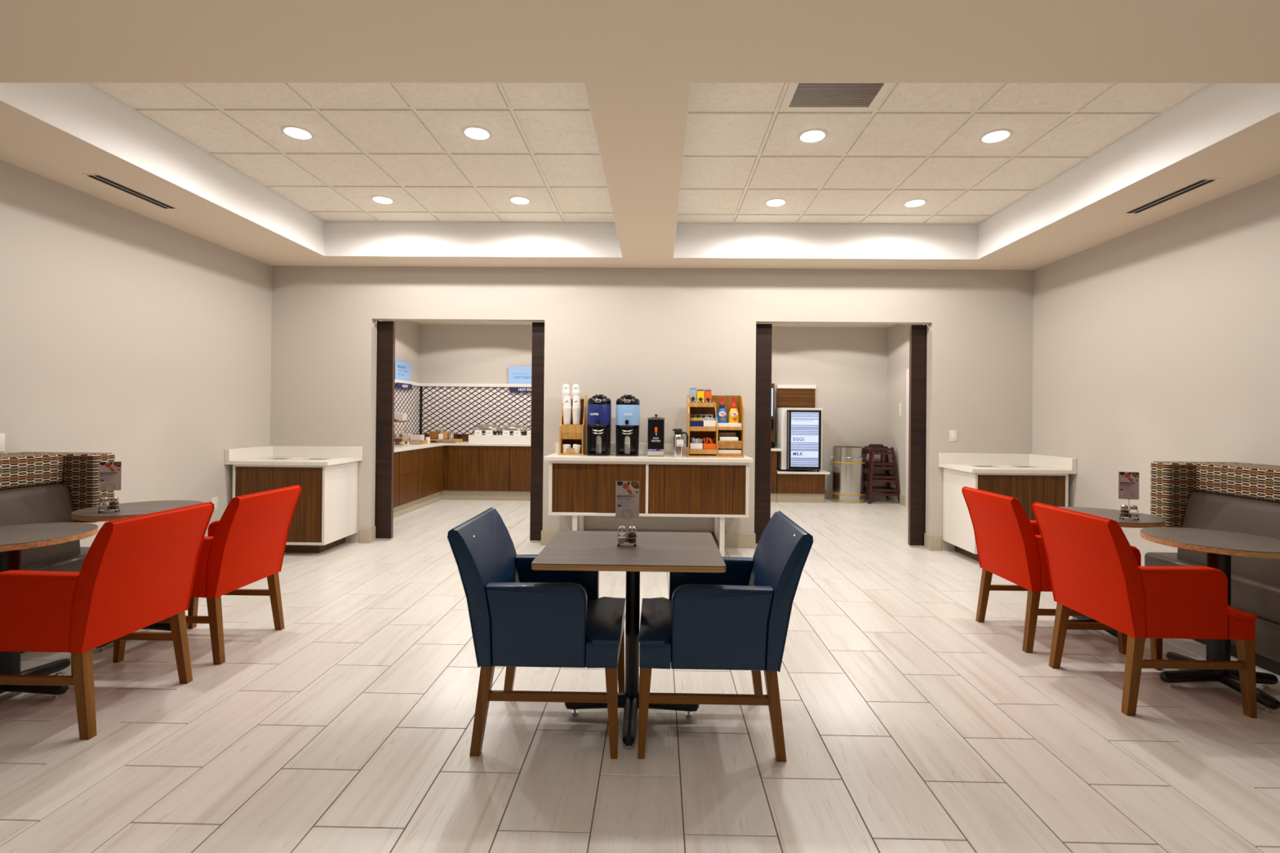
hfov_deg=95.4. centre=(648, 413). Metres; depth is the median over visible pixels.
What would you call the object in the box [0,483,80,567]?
cushion
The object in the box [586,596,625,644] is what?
seat cushion
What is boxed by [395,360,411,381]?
wall sign
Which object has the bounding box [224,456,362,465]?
countertop
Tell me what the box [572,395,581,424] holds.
cup stack
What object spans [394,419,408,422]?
shelf
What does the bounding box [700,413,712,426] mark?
box
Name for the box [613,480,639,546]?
holder
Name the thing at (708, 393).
carton
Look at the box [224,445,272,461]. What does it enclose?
backsplash
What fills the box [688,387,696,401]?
carton
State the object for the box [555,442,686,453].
backsplash
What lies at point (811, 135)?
recessed light
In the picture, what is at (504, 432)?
tent card
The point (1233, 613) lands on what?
seat cushion
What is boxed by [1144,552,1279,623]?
seat cushion
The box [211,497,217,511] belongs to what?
wall outlet
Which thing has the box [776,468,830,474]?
countertop
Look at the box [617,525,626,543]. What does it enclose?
salt shaker
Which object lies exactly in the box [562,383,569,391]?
cup
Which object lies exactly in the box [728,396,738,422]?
bottle
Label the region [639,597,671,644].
seat cushion
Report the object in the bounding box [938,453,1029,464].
backsplash
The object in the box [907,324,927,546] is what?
door
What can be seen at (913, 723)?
floor
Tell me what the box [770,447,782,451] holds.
countertop
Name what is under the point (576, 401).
cup
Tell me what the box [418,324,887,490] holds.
wall
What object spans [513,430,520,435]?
tent card
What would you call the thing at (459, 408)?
backsplash
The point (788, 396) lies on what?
panel
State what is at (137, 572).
dining chair
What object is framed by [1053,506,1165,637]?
round table
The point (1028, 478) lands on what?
base cabinet
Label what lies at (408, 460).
base cabinet
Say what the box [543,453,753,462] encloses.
countertop
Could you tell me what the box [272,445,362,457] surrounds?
backsplash
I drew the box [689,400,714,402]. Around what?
shelf
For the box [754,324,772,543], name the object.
door frame
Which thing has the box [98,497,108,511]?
salt shaker
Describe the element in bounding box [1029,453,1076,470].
backsplash
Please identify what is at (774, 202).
recessed light
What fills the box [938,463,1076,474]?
countertop
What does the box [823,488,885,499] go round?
baseboard
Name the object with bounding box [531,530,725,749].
square table
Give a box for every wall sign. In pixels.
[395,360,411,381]
[396,382,412,390]
[508,366,531,383]
[509,386,531,392]
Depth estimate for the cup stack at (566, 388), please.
5.87 m
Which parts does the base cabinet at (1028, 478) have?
panel, door, rail, panel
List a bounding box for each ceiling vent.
[82,173,177,208]
[778,83,893,111]
[1122,177,1220,213]
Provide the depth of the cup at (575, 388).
5.87 m
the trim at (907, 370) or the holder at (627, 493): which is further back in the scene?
the trim at (907, 370)
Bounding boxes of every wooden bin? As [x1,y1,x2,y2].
[428,431,439,439]
[443,431,448,439]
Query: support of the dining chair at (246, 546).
on the floor
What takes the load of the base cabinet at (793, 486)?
on the floor
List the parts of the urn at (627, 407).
lid handle, lid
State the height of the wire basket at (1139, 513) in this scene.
0.032 m
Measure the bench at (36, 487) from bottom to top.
1.095 m
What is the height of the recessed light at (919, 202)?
0.024 m
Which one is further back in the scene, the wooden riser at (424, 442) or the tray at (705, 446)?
the wooden riser at (424, 442)
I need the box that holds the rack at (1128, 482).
[1116,471,1141,519]
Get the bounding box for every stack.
[561,383,570,403]
[562,444,570,453]
[563,395,571,424]
[572,383,580,403]
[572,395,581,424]
[572,444,581,453]
[718,436,737,440]
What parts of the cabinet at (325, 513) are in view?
panel, rail, door, panel, panel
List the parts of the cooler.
door handle, glass panel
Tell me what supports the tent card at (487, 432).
on the serving riser at (472, 438)
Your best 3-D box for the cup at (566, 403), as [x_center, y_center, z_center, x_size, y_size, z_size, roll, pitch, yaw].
[-0.807,-0.117,5.814,0.083,0.124,0.083,1,0,1]
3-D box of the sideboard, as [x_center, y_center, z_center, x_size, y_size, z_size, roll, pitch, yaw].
[0.003,0.852,5.772,1.971,1.078,0.611,1,0,1]
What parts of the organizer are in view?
panel, board, panel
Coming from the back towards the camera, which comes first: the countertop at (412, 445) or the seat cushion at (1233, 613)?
the countertop at (412, 445)
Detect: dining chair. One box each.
[0,502,214,739]
[112,484,302,664]
[447,506,625,759]
[637,511,813,762]
[961,486,1127,654]
[1031,502,1257,718]
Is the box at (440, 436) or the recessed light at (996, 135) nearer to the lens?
the recessed light at (996, 135)
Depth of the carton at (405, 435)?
8.86 m
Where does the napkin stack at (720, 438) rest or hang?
on the organizer
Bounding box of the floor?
[0,498,1279,852]
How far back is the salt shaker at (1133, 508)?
3.51 m
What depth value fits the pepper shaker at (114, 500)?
3.38 m
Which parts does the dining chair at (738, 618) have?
leg, seat, armrest, armrest, leg, leg, backrest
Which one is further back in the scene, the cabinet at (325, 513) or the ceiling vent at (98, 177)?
the cabinet at (325, 513)
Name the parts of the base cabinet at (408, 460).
drawer, drawer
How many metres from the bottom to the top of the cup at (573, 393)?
0.118 m
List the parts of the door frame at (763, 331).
flush pull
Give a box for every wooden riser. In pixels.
[403,440,427,444]
[430,439,462,443]
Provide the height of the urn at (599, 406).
0.600 m
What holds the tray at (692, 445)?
on the tray at (694, 444)
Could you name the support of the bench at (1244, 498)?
on the floor
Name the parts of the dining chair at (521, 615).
leg, backrest, leg, armrest, armrest, seat, leg, leg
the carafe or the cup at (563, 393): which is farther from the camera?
the cup at (563, 393)
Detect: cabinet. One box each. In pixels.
[224,445,362,553]
[393,452,399,507]
[398,448,417,506]
[417,445,444,499]
[444,445,510,491]
[509,446,530,491]
[776,468,830,502]
[938,453,1076,561]
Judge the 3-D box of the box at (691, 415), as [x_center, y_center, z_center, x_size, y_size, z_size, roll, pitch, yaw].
[0.470,0.082,5.822,0.110,0.150,0.061,1,0,1]
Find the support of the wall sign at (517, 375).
on the backsplash at (459, 408)
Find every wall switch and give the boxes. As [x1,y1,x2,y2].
[0,433,4,452]
[898,403,901,417]
[949,430,956,441]
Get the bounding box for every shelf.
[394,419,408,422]
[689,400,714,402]
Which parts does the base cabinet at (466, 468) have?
door, door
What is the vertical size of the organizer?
0.611 m
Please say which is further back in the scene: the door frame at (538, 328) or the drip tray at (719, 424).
the door frame at (538, 328)
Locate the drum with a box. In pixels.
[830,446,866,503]
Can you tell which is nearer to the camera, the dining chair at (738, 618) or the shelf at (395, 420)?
the dining chair at (738, 618)
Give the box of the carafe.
[672,428,688,457]
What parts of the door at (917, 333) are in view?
flush pull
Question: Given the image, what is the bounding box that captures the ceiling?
[0,0,1279,327]
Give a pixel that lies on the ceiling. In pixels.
(635, 133)
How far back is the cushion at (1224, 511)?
3.41 m
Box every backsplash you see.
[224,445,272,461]
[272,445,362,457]
[394,379,531,442]
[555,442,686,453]
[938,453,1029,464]
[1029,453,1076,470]
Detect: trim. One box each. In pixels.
[905,368,909,506]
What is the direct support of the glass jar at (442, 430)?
on the countertop at (412, 445)
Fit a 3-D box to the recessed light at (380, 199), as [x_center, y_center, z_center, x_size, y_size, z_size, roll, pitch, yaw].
[-2.351,-1.886,5.156,0.196,0.024,0.196,1,0,1]
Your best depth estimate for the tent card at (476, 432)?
9.55 m
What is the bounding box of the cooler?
[775,408,822,471]
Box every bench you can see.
[0,452,115,653]
[1144,461,1279,675]
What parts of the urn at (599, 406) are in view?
lid handle, lid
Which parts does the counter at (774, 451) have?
drawer, drawer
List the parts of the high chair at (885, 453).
leg, rail, crotch post, rail, rail, rail, rail, leg, leg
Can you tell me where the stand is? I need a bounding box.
[394,419,408,446]
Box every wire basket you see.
[96,504,122,511]
[613,535,639,544]
[1116,511,1141,518]
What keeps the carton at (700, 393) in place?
on the organizer
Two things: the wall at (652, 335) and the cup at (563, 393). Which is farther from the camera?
the wall at (652, 335)
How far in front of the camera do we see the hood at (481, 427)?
9.59 m
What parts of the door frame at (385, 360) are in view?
flush pull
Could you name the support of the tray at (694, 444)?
in the organizer
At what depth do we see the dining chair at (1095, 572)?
2.70 m
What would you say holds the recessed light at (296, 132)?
in the ceiling
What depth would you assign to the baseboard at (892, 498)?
9.34 m
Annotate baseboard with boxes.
[359,526,942,551]
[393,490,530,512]
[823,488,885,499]
[885,492,905,506]
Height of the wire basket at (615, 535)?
0.032 m
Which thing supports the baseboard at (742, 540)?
attached to the wall at (652, 335)
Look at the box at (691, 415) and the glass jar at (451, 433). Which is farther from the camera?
the glass jar at (451, 433)
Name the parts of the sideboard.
panel, leg frame, sliding door, leg frame, sliding door, panel, rail, sliding door, leg frame, leg frame, panel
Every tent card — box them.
[474,430,481,435]
[484,430,493,435]
[502,430,510,435]
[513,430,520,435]
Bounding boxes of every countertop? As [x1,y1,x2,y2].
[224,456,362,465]
[394,440,530,452]
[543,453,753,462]
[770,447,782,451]
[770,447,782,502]
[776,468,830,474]
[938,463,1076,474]
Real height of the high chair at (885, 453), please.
0.878 m
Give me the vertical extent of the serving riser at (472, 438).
0.122 m
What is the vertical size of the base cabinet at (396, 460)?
0.716 m
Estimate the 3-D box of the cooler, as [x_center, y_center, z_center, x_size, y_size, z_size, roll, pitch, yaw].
[2.466,0.424,9.534,0.650,1.020,0.550,1,0,1]
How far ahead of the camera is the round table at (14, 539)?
2.74 m
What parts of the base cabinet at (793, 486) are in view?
door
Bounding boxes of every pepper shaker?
[109,496,119,510]
[626,525,636,543]
[1120,504,1128,517]
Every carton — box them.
[394,412,407,420]
[402,433,412,439]
[409,434,424,440]
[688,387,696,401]
[696,389,704,401]
[704,389,711,401]
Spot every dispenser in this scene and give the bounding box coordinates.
[647,414,665,456]
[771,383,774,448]
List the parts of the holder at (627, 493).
ring handle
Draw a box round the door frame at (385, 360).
[374,320,395,539]
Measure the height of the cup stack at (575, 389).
0.199 m
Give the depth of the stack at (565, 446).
5.78 m
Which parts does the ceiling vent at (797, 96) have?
plate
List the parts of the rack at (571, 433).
panel, board, panel, panel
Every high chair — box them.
[864,444,898,500]
[864,447,900,504]
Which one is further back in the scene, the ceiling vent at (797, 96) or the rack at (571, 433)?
the rack at (571, 433)
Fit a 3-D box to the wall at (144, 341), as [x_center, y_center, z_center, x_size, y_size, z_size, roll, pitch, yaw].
[-4.091,-0.409,3.419,0.120,3.500,13.100,1,0,1]
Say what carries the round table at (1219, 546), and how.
on the floor
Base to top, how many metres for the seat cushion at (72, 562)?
0.190 m
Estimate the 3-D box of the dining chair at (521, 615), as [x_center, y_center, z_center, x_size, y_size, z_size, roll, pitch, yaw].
[-0.458,0.918,2.588,0.688,0.907,0.553,1,0,1]
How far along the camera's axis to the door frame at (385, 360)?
6.26 m
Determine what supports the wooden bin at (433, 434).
on the wooden riser at (457, 441)
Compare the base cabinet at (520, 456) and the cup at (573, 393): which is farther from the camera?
the base cabinet at (520, 456)
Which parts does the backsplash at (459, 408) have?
panel, panel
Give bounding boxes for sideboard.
[543,442,753,556]
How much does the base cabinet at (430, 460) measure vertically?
0.716 m
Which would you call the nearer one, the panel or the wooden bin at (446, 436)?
the wooden bin at (446, 436)
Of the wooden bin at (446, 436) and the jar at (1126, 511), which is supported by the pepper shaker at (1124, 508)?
the jar at (1126, 511)
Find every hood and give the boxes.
[473,424,500,431]
[501,424,527,431]
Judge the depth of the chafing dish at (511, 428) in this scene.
9.58 m
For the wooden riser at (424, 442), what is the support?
on the countertop at (412, 445)
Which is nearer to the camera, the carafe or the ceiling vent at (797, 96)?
the ceiling vent at (797, 96)
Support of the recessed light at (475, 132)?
in the ceiling
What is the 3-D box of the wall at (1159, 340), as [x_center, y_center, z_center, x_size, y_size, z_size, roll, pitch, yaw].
[3.995,-0.333,3.287,0.120,3.500,13.100,1,0,1]
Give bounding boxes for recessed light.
[280,125,314,139]
[370,195,395,204]
[462,125,492,140]
[508,195,531,204]
[764,198,786,206]
[797,128,827,142]
[902,198,927,207]
[978,128,1013,143]
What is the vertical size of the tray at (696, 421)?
0.087 m
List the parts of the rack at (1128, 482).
ring handle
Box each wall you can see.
[0,160,419,546]
[270,266,1033,551]
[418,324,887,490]
[886,173,1279,566]
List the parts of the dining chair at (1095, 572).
leg, backrest, leg, armrest, leg, armrest, seat, leg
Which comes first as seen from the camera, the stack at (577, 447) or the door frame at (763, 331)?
the stack at (577, 447)
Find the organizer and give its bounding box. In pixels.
[685,394,744,457]
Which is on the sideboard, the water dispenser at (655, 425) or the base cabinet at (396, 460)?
the water dispenser at (655, 425)
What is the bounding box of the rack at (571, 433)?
[558,395,586,455]
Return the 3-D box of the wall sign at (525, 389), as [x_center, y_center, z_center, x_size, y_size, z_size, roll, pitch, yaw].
[-2.017,-0.400,9.854,0.660,0.085,0.007,1,0,1]
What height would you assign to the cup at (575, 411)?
0.171 m
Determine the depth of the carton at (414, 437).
8.83 m
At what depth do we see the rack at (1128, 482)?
3.54 m
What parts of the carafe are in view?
lid, handle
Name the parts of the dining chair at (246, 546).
leg, leg, armrest, armrest, leg, backrest, leg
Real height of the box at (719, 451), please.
0.034 m
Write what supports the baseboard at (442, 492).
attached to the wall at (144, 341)
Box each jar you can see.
[436,428,444,441]
[448,431,453,439]
[1120,508,1128,517]
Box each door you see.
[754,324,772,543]
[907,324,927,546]
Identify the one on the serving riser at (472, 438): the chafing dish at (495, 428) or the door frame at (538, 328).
the chafing dish at (495, 428)
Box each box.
[438,434,443,439]
[689,413,700,426]
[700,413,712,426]
[717,448,741,453]
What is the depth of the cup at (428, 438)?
9.23 m
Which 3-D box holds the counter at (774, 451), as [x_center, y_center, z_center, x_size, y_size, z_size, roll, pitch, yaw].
[1.718,0.994,9.562,0.824,0.862,0.607,1,0,1]
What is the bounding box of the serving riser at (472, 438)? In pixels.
[468,434,530,443]
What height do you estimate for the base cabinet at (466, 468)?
0.716 m
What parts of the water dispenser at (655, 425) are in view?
panel, lid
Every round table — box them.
[0,522,97,700]
[71,500,204,651]
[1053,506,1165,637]
[1140,527,1279,713]
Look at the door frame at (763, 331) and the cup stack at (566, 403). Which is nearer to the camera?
the cup stack at (566, 403)
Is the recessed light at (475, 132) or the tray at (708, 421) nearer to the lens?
the recessed light at (475, 132)
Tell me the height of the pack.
0.081 m
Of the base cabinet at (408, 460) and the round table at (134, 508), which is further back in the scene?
the base cabinet at (408, 460)
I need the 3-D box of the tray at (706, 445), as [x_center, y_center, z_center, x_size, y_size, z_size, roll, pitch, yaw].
[0.600,0.291,5.698,0.122,0.112,0.124,1,0,1]
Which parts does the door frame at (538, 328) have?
flush pull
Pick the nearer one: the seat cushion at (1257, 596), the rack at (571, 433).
the seat cushion at (1257, 596)
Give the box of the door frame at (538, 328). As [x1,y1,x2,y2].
[529,322,544,542]
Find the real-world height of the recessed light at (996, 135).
0.024 m
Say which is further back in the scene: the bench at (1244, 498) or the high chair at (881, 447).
the high chair at (881, 447)
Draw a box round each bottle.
[716,396,727,422]
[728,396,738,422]
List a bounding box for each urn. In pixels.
[586,394,611,456]
[615,395,639,456]
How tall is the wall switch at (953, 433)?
0.115 m
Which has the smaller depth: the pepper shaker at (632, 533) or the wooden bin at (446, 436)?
the pepper shaker at (632, 533)
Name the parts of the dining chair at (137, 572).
armrest, leg, leg, backrest, leg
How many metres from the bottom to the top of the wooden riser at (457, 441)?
0.055 m
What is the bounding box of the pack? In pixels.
[718,431,736,436]
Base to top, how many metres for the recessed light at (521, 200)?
0.024 m
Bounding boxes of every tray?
[689,417,702,426]
[689,437,702,448]
[689,442,702,448]
[702,417,715,426]
[702,437,715,448]
[702,443,715,448]
[717,422,742,426]
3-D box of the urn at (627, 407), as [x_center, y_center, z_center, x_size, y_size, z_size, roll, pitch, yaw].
[-0.203,0.117,5.747,0.237,0.600,0.273,1,0,1]
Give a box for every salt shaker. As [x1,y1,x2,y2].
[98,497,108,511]
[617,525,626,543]
[1128,504,1138,518]
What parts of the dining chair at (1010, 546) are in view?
leg, backrest, leg, armrest, armrest, leg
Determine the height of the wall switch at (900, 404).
0.209 m
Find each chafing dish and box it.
[472,424,500,435]
[500,424,527,435]
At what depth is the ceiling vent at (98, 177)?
4.08 m
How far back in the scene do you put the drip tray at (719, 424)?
5.66 m
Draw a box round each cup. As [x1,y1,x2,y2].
[425,436,430,443]
[561,391,570,403]
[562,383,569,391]
[563,395,571,407]
[563,407,571,424]
[572,383,580,391]
[572,391,580,403]
[572,395,580,407]
[572,407,581,424]
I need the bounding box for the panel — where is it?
[776,384,816,468]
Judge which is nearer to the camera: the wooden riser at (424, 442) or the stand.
the stand
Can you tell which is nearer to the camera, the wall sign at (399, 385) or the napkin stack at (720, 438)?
the napkin stack at (720, 438)
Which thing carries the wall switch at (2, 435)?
attached to the wall at (144, 341)
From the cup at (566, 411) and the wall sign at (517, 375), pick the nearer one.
the cup at (566, 411)
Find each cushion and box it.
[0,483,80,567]
[22,546,89,572]
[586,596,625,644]
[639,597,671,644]
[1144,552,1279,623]
[1177,491,1279,586]
[1227,604,1257,619]
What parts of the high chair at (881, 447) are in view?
leg, rail, rail, backrest, rail, rail, rail, rail, leg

